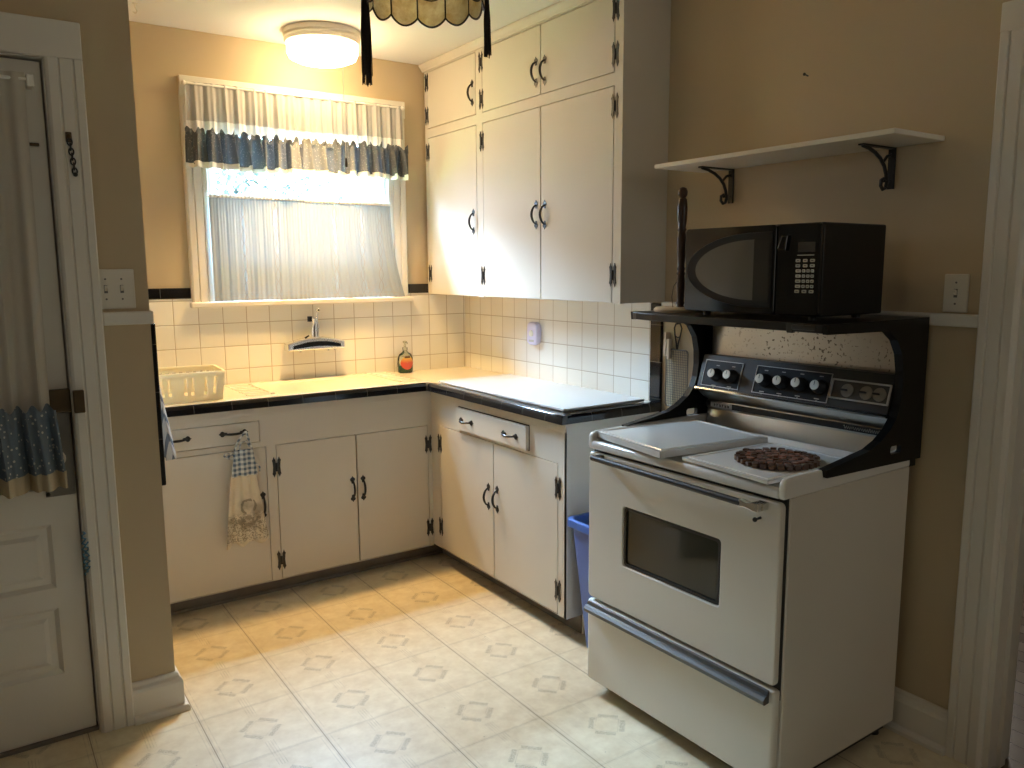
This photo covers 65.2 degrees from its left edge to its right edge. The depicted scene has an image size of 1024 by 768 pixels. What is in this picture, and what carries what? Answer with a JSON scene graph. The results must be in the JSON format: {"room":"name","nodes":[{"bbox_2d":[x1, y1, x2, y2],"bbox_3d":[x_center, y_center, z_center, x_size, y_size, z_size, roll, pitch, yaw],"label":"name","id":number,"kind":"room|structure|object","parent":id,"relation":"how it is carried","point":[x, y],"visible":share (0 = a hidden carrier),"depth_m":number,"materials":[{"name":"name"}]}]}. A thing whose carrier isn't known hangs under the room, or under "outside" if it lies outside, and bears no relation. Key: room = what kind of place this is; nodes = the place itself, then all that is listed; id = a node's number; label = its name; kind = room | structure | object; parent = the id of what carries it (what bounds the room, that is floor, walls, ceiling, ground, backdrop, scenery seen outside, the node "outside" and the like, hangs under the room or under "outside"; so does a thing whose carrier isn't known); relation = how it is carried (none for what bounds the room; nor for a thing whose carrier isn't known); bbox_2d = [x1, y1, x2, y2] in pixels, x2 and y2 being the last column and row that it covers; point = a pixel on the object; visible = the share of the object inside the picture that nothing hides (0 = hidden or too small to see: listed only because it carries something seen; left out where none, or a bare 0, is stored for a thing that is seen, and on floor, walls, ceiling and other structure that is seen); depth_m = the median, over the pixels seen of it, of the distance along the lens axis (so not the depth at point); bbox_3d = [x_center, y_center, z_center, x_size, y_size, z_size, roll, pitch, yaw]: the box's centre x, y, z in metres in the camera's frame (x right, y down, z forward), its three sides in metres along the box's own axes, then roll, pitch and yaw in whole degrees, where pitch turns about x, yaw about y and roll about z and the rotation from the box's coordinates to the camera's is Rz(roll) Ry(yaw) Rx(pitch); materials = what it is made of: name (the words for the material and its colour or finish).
{"room":"kitchen","nodes":[
{"label":"kitchen","id":0,"kind":"room"},
{"bbox_2d":[0,0,174,682],"bbox_3d":[-1.961,-0.078,2.002,1.944,2.500,0.120,-6,10,-34],"label":"wall partition","id":1,"kind":"structure","parent":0,"point":[104,24],"depth_m":2.45,"materials":[{"name":"beige paint"}]},
{"bbox_2d":[0,12,134,758],"bbox_3d":[-1.683,0.073,2.190,1.033,2.144,0.160,-6,10,-34],"label":"door","id":2,"kind":"structure","parent":1,"relation":"in","point":[65,669],"depth_m":2.40,"materials":[{"name":"white paint"}]},
{"bbox_2d":[0,70,67,498],"bbox_3d":[-1.630,-0.247,2.085,0.753,1.178,0.117,-6,10,-34],"label":"door curtain","id":3,"kind":"object","parent":2,"relation":"hanging from","point":[31,453],"visible":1,"depth_m":2.27,"materials":[{"name":"beige fabric"}]},
{"bbox_2d":[65,132,77,176],"bbox_3d":[-1.260,-0.657,2.291,0.024,0.124,0.018,-6,10,-34],"label":"chain","id":4,"kind":"object","parent":2,"relation":"hanging from","point":[68,135],"visible":1,"depth_m":2.29,"materials":[{"name":"black metal"}]},
{"bbox_2d":[81,531,90,575],"bbox_3d":[-1.297,0.516,2.436,0.023,0.142,0.013,-6,10,-34],"label":"cord","id":5,"kind":"object","parent":2,"relation":"attached to","point":[83,532],"visible":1,"depth_m":2.44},
{"bbox_2d":[99,269,135,308],"bbox_3d":[-1.195,-0.286,2.415,0.106,0.119,0.018,-6,10,-34],"label":"light switch","id":6,"kind":"object","parent":1,"relation":"attached to","point":[117,286],"visible":1,"depth_m":2.42,"materials":[{"name":"beige plastic"}]},
{"bbox_2d":[103,311,153,325],"bbox_3d":[-1.200,-0.207,2.486,0.142,0.040,0.125,-6,10,-34],"label":"trim","id":7,"kind":"structure","parent":1,"relation":"attached to","point":[128,317],"depth_m":2.43,"materials":[{"name":"white paint"}]},
{"bbox_2d":[132,666,190,725],"bbox_3d":[-1.344,0.984,2.906,0.168,0.132,0.729,-6,10,-34],"label":"baseboard","id":8,"kind":"structure","parent":1,"relation":"attached to","point":[161,696],"depth_m":2.62,"materials":[{"name":"white paint"}]},
{"bbox_2d":[151,324,165,485],"bbox_3d":[-1.507,-0.220,2.960,0.137,2.500,1.180,-6,10,-34],"label":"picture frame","id":9,"kind":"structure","parent":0,"point":[153,330],"depth_m":2.54,"materials":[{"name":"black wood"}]},
{"bbox_2d":[159,385,176,460],"bbox_3d":[-1.304,0.087,2.917,0.099,0.389,0.203,-6,10,-34],"label":"towel","id":10,"kind":"object","parent":9,"relation":"hanging from","point":[169,450],"visible":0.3,"depth_m":2.90,"materials":[{"name":"white fabric"}]},
{"bbox_2d":[129,21,465,389],"bbox_3d":[-1.822,-0.271,3.541,3.920,2.560,0.162,-6,10,-34],"label":"wall","id":11,"kind":"structure","parent":0,"point":[247,342],"depth_m":3.82,"materials":[{"name":"beige paint"}]},
{"bbox_2d":[177,75,413,307],"bbox_3d":[-1.048,-0.911,3.963,1.131,1.024,0.195,-6,10,-34],"label":"window","id":12,"kind":"structure","parent":11,"relation":"in","point":[199,182],"depth_m":3.71,"materials":[{"name":"white paint"}]},
{"bbox_2d":[181,80,408,180],"bbox_3d":[-0.984,-1.186,3.812,1.093,0.383,0.100,-6,10,-34],"label":"window valance","id":13,"kind":"object","parent":12,"relation":"attached to","point":[317,123],"visible":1,"depth_m":3.78,"materials":[{"name":"fabric"}]},
{"bbox_2d":[207,195,391,205],"bbox_3d":[-1.004,-0.889,3.889,0.920,0.014,0.008,-6,10,-34],"label":"curtain rod","id":14,"kind":"object","parent":12,"relation":"attached to","point":[207,195],"visible":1,"depth_m":3.80,"materials":[{"name":"white plastic"}]},
{"bbox_2d":[208,194,307,300],"bbox_3d":[-1.191,-0.641,3.793,0.451,0.488,0.012,-6,10,-34],"label":"cafe curtain","id":15,"kind":"object","parent":14,"relation":"hanging from","point":[258,246],"visible":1,"depth_m":3.79,"materials":[{"name":"fabric"}]},
{"bbox_2d":[305,199,404,298],"bbox_3d":[-0.787,-0.680,4.065,0.532,0.482,0.012,-6,10,-34],"label":"cafe curtain","id":16,"kind":"object","parent":14,"relation":"hanging from","point":[350,247],"visible":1,"depth_m":4.05,"materials":[{"name":"fabric"}]},
{"bbox_2d":[284,308,344,351],"bbox_3d":[-0.983,-0.271,3.979,0.293,0.214,0.072,-6,10,-34],"label":"faucet","id":17,"kind":"object","parent":11,"relation":"attached to","point":[314,342],"visible":1,"depth_m":3.96,"materials":[{"name":"silver metal"}]},
{"bbox_2d":[128,0,560,64],"bbox_3d":[1.043,-1.392,1.879,7.000,0.100,5.850,-6,10,-34],"label":"ceiling","id":18,"kind":"structure","parent":0,"point":[260,20],"depth_m":3.41,"materials":[{"name":"white paint"}]},
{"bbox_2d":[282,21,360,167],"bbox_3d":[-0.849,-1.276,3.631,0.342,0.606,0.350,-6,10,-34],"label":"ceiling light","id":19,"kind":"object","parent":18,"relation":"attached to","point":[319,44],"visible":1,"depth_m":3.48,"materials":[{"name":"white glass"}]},
{"bbox_2d":[361,0,491,85],"bbox_3d":[-0.257,-1.154,2.400,0.357,0.507,0.354,-6,10,-34],"label":"pendant lamp","id":20,"kind":"object","parent":18,"relation":"hanging from","point":[431,14],"visible":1,"depth_m":2.52,"materials":[{"name":"beige fabric"},{"name":"black fringe trim"}]},
{"bbox_2d":[0,553,1023,767],"bbox_3d":[1.101,1.170,2.188,7.000,0.060,5.700,-6,10,-34],"label":"floor","id":21,"kind":"structure","parent":0,"point":[424,662],"depth_m":2.74,"materials":[{"name":"tile"}]},
{"bbox_2d":[162,391,442,615],"bbox_3d":[-1.030,0.483,3.789,1.416,0.866,0.503,-6,10,-34],"label":"base cabinet","id":22,"kind":"object","parent":21,"relation":"on","point":[345,486],"visible":0.83,"depth_m":3.59,"materials":[{"name":"beige paint"}]},
{"bbox_2d":[223,431,268,549],"bbox_3d":[-1.130,0.445,3.389,0.184,0.500,0.019,-6,10,-34],"label":"towel","id":23,"kind":"object","parent":22,"relation":"hanging from","point":[246,518],"visible":1,"depth_m":3.39,"materials":[{"name":"beige fabric"}]},
{"bbox_2d":[165,366,660,424],"bbox_3d":[-0.573,0.080,3.403,1.811,0.038,1.558,-6,10,-34],"label":"countertop","id":24,"kind":"structure","parent":22,"relation":"on","point":[434,376],"depth_m":3.40,"materials":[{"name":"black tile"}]},
{"bbox_2d":[164,371,429,407],"bbox_3d":[-1.074,0.017,3.698,1.319,0.017,0.490,-6,10,-34],"label":"sink","id":25,"kind":"object","parent":24,"relation":"in","point":[290,387],"visible":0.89,"depth_m":3.79,"materials":[{"name":"white ceramic"}]},
{"bbox_2d":[158,364,225,403],"bbox_3d":[-1.414,0.001,3.387,0.352,0.122,0.268,-5,10,-30],"label":"dish rack","id":26,"kind":"object","parent":25,"relation":"on","point":[178,392],"visible":0.55,"depth_m":3.33,"materials":[{"name":"beige plastic"}]},
{"bbox_2d":[253,374,398,393],"bbox_3d":[-0.896,0.001,3.830,0.595,0.009,0.379,-6,10,-34],"label":"basin","id":27,"kind":"object","parent":25,"relation":"in","point":[356,380],"depth_m":3.87,"materials":[{"name":"white ceramic"}]},
{"bbox_2d":[398,341,412,372],"bbox_3d":[-0.569,-0.145,4.263,0.065,0.171,0.081,4,9,26],"label":"soap bottle","id":28,"kind":"object","parent":24,"relation":"on","point":[406,366],"visible":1,"depth_m":4.25,"materials":[{"name":"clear plastic"}]},
{"bbox_2d":[439,374,564,393],"bbox_3d":[-0.050,-0.004,3.790,0.420,0.008,0.480,-6,10,-34],"label":"board","id":29,"kind":"object","parent":24,"relation":"on","point":[504,382],"visible":0.84,"depth_m":3.76,"materials":[{"name":"white plastic"}]},
{"bbox_2d":[492,384,643,411],"bbox_3d":[0.229,0.054,3.376,0.419,0.010,0.517,-6,10,-34],"label":"board","id":30,"kind":"object","parent":24,"relation":"on","point":[566,397],"visible":1,"depth_m":3.32,"materials":[{"name":"white plastic"}]},
{"bbox_2d":[431,392,658,633],"bbox_3d":[0.062,0.493,3.675,0.530,0.866,1.165,-6,10,-34],"label":"base cabinet","id":31,"kind":"object","parent":21,"relation":"on","point":[507,486],"visible":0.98,"depth_m":3.36,"materials":[{"name":"beige paint"}]},
{"bbox_2d":[568,512,591,647],"bbox_3d":[0.460,0.756,3.073,0.435,0.510,0.290,-6,10,-34],"label":"recycling bin","id":32,"kind":"object","parent":21,"relation":"on","point":[579,523],"visible":0.22,"depth_m":3.01,"materials":[{"name":"blue plastic"}]},
{"bbox_2d":[584,310,929,767],"bbox_3d":[0.715,0.434,2.542,0.673,1.300,0.786,-6,10,-35],"label":"stove","id":33,"kind":"object","parent":21,"relation":"on","point":[756,622],"depth_m":2.34,"materials":[{"name":"white metal"}]},
{"bbox_2d":[654,187,702,312],"bbox_3d":[0.560,-0.442,2.642,0.174,0.406,0.174,-6,10,-34],"label":"paper towel holder","id":34,"kind":"object","parent":33,"relation":"on","point":[682,208],"visible":0.9,"depth_m":2.63,"materials":[{"name":"brown wood"}]},
{"bbox_2d":[603,429,853,486],"bbox_3d":[0.723,0.217,2.518,0.588,0.020,0.754,-6,10,-35],"label":"cooktop","id":35,"kind":"object","parent":33,"relation":"in","point":[674,466],"depth_m":2.39,"materials":[{"name":"white metal"}]},
{"bbox_2d":[622,310,929,477],"bbox_3d":[0.787,-0.011,2.530,0.502,0.418,0.794,-6,10,-34],"label":"shelf","id":36,"kind":"object","parent":33,"relation":"attached to","point":[850,388],"depth_m":2.49,"materials":[{"name":"black metal"}]},
{"bbox_2d":[734,447,820,470],"bbox_3d":[0.750,0.210,2.266,0.232,0.016,0.233,0,8,2],"label":"trivet","id":37,"kind":"object","parent":33,"relation":"on","point":[781,459],"visible":1,"depth_m":2.23,"materials":[{"name":"brown wood"}]},
{"bbox_2d":[684,222,885,320],"bbox_3d":[0.802,-0.337,2.400,0.318,0.264,0.475,-6,10,-35],"label":"microwave","id":38,"kind":"object","parent":33,"relation":"on","point":[812,270],"visible":1,"depth_m":2.24,"materials":[{"name":"black plastic"}]},
{"bbox_2d":[465,0,1011,709],"bbox_3d":[1.385,-0.097,2.205,0.134,2.560,5.700,-6,10,-34],"label":"wall","id":39,"kind":"structure","parent":0,"point":[737,82],"depth_m":2.48,"materials":[{"name":"beige paint"}]},
{"bbox_2d":[527,322,540,344],"bbox_3d":[0.105,-0.249,3.939,0.039,0.114,0.084,-6,10,-34],"label":"plug","id":40,"kind":"object","parent":39,"relation":"attached to","point":[533,328],"visible":1,"depth_m":3.92,"materials":[{"name":"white plastic"}]},
{"bbox_2d":[418,0,670,303],"bbox_3d":[0.060,-0.997,3.695,0.272,1.190,1.557,-6,10,-34],"label":"upper cabinet","id":41,"kind":"object","parent":39,"relation":"attached to","point":[543,181],"visible":1,"depth_m":3.33,"materials":[{"name":"beige paint"}]},
{"bbox_2d":[655,128,944,204],"bbox_3d":[0.866,-0.671,2.567,0.252,0.142,0.900,-6,10,-34],"label":"wall shelf","id":42,"kind":"object","parent":39,"relation":"attached to","point":[892,138],"visible":1,"depth_m":2.43,"materials":[{"name":"white paint"}]},
{"bbox_2d":[661,301,977,327],"bbox_3d":[0.951,-0.244,2.716,0.018,0.036,1.229,-6,10,-34],"label":"trim","id":43,"kind":"structure","parent":39,"relation":"attached to","point":[936,319],"depth_m":2.29,"materials":[{"name":"white paint"}]},
{"bbox_2d":[883,686,947,755],"bbox_3d":[0.959,0.974,2.878,0.034,0.132,1.205,-6,10,-34],"label":"baseboard","id":44,"kind":"structure","parent":39,"relation":"attached to","point":[923,722],"depth_m":2.45,"materials":[{"name":"white paint"}]},
{"bbox_2d":[943,274,969,312],"bbox_3d":[1.254,-0.257,2.265,0.018,0.108,0.069,-6,10,-34],"label":"light switch","id":45,"kind":"object","parent":39,"relation":"attached to","point":[956,286],"visible":1,"depth_m":2.26,"materials":[{"name":"beige plastic"}]},
{"bbox_2d":[945,0,1023,767],"bbox_3d":[1.640,0.108,1.871,0.168,2.125,1.016,-6,10,-34],"label":"door frame","id":46,"kind":"structure","parent":39,"relation":"in","point":[990,588],"depth_m":2.22,"materials":[{"name":"white paint"}]},
{"label":"outside","id":47,"kind":"structure","parent":0,"visible":0},
{"bbox_3d":[-6.047,0.244,13.208,28.000,0.100,19.400,-6,10,-34],"label":"ground","id":48,"kind":"structure","parent":47,"visible":0},
{"bbox_2d":[214,133,342,200],"bbox_3d":[-3.932,-2.368,11.472,3.463,5.550,2.796,-6,10,-34],"label":"tree","id":49,"kind":"object","parent":48,"relation":"on","point":[242,182],"visible":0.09,"depth_m":11.45,"materials":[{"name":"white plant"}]},
{"bbox_3d":[0.655,-0.239,3.151,0.025,0.011,0.005,-6,10,-34],"label":"wall hook","id":50,"kind":"object","parent":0,"visible":0},
{"bbox_2d":[665,323,688,406],"bbox_3d":[0.654,-0.074,3.174,0.009,0.341,0.122,-6,10,-34],"label":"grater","id":51,"kind":"object","parent":50,"relation":"hanging from","point":[675,336],"visible":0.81,"depth_m":3.17,"materials":[{"name":"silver metal"}]},
{"bbox_2d":[663,332,671,358],"bbox_3d":[0.625,-0.154,3.201,0.026,0.105,0.032,-6,10,-34],"label":"peg","id":52,"kind":"object","parent":51,"relation":"attached to","point":[667,347],"visible":1,"depth_m":3.19,"materials":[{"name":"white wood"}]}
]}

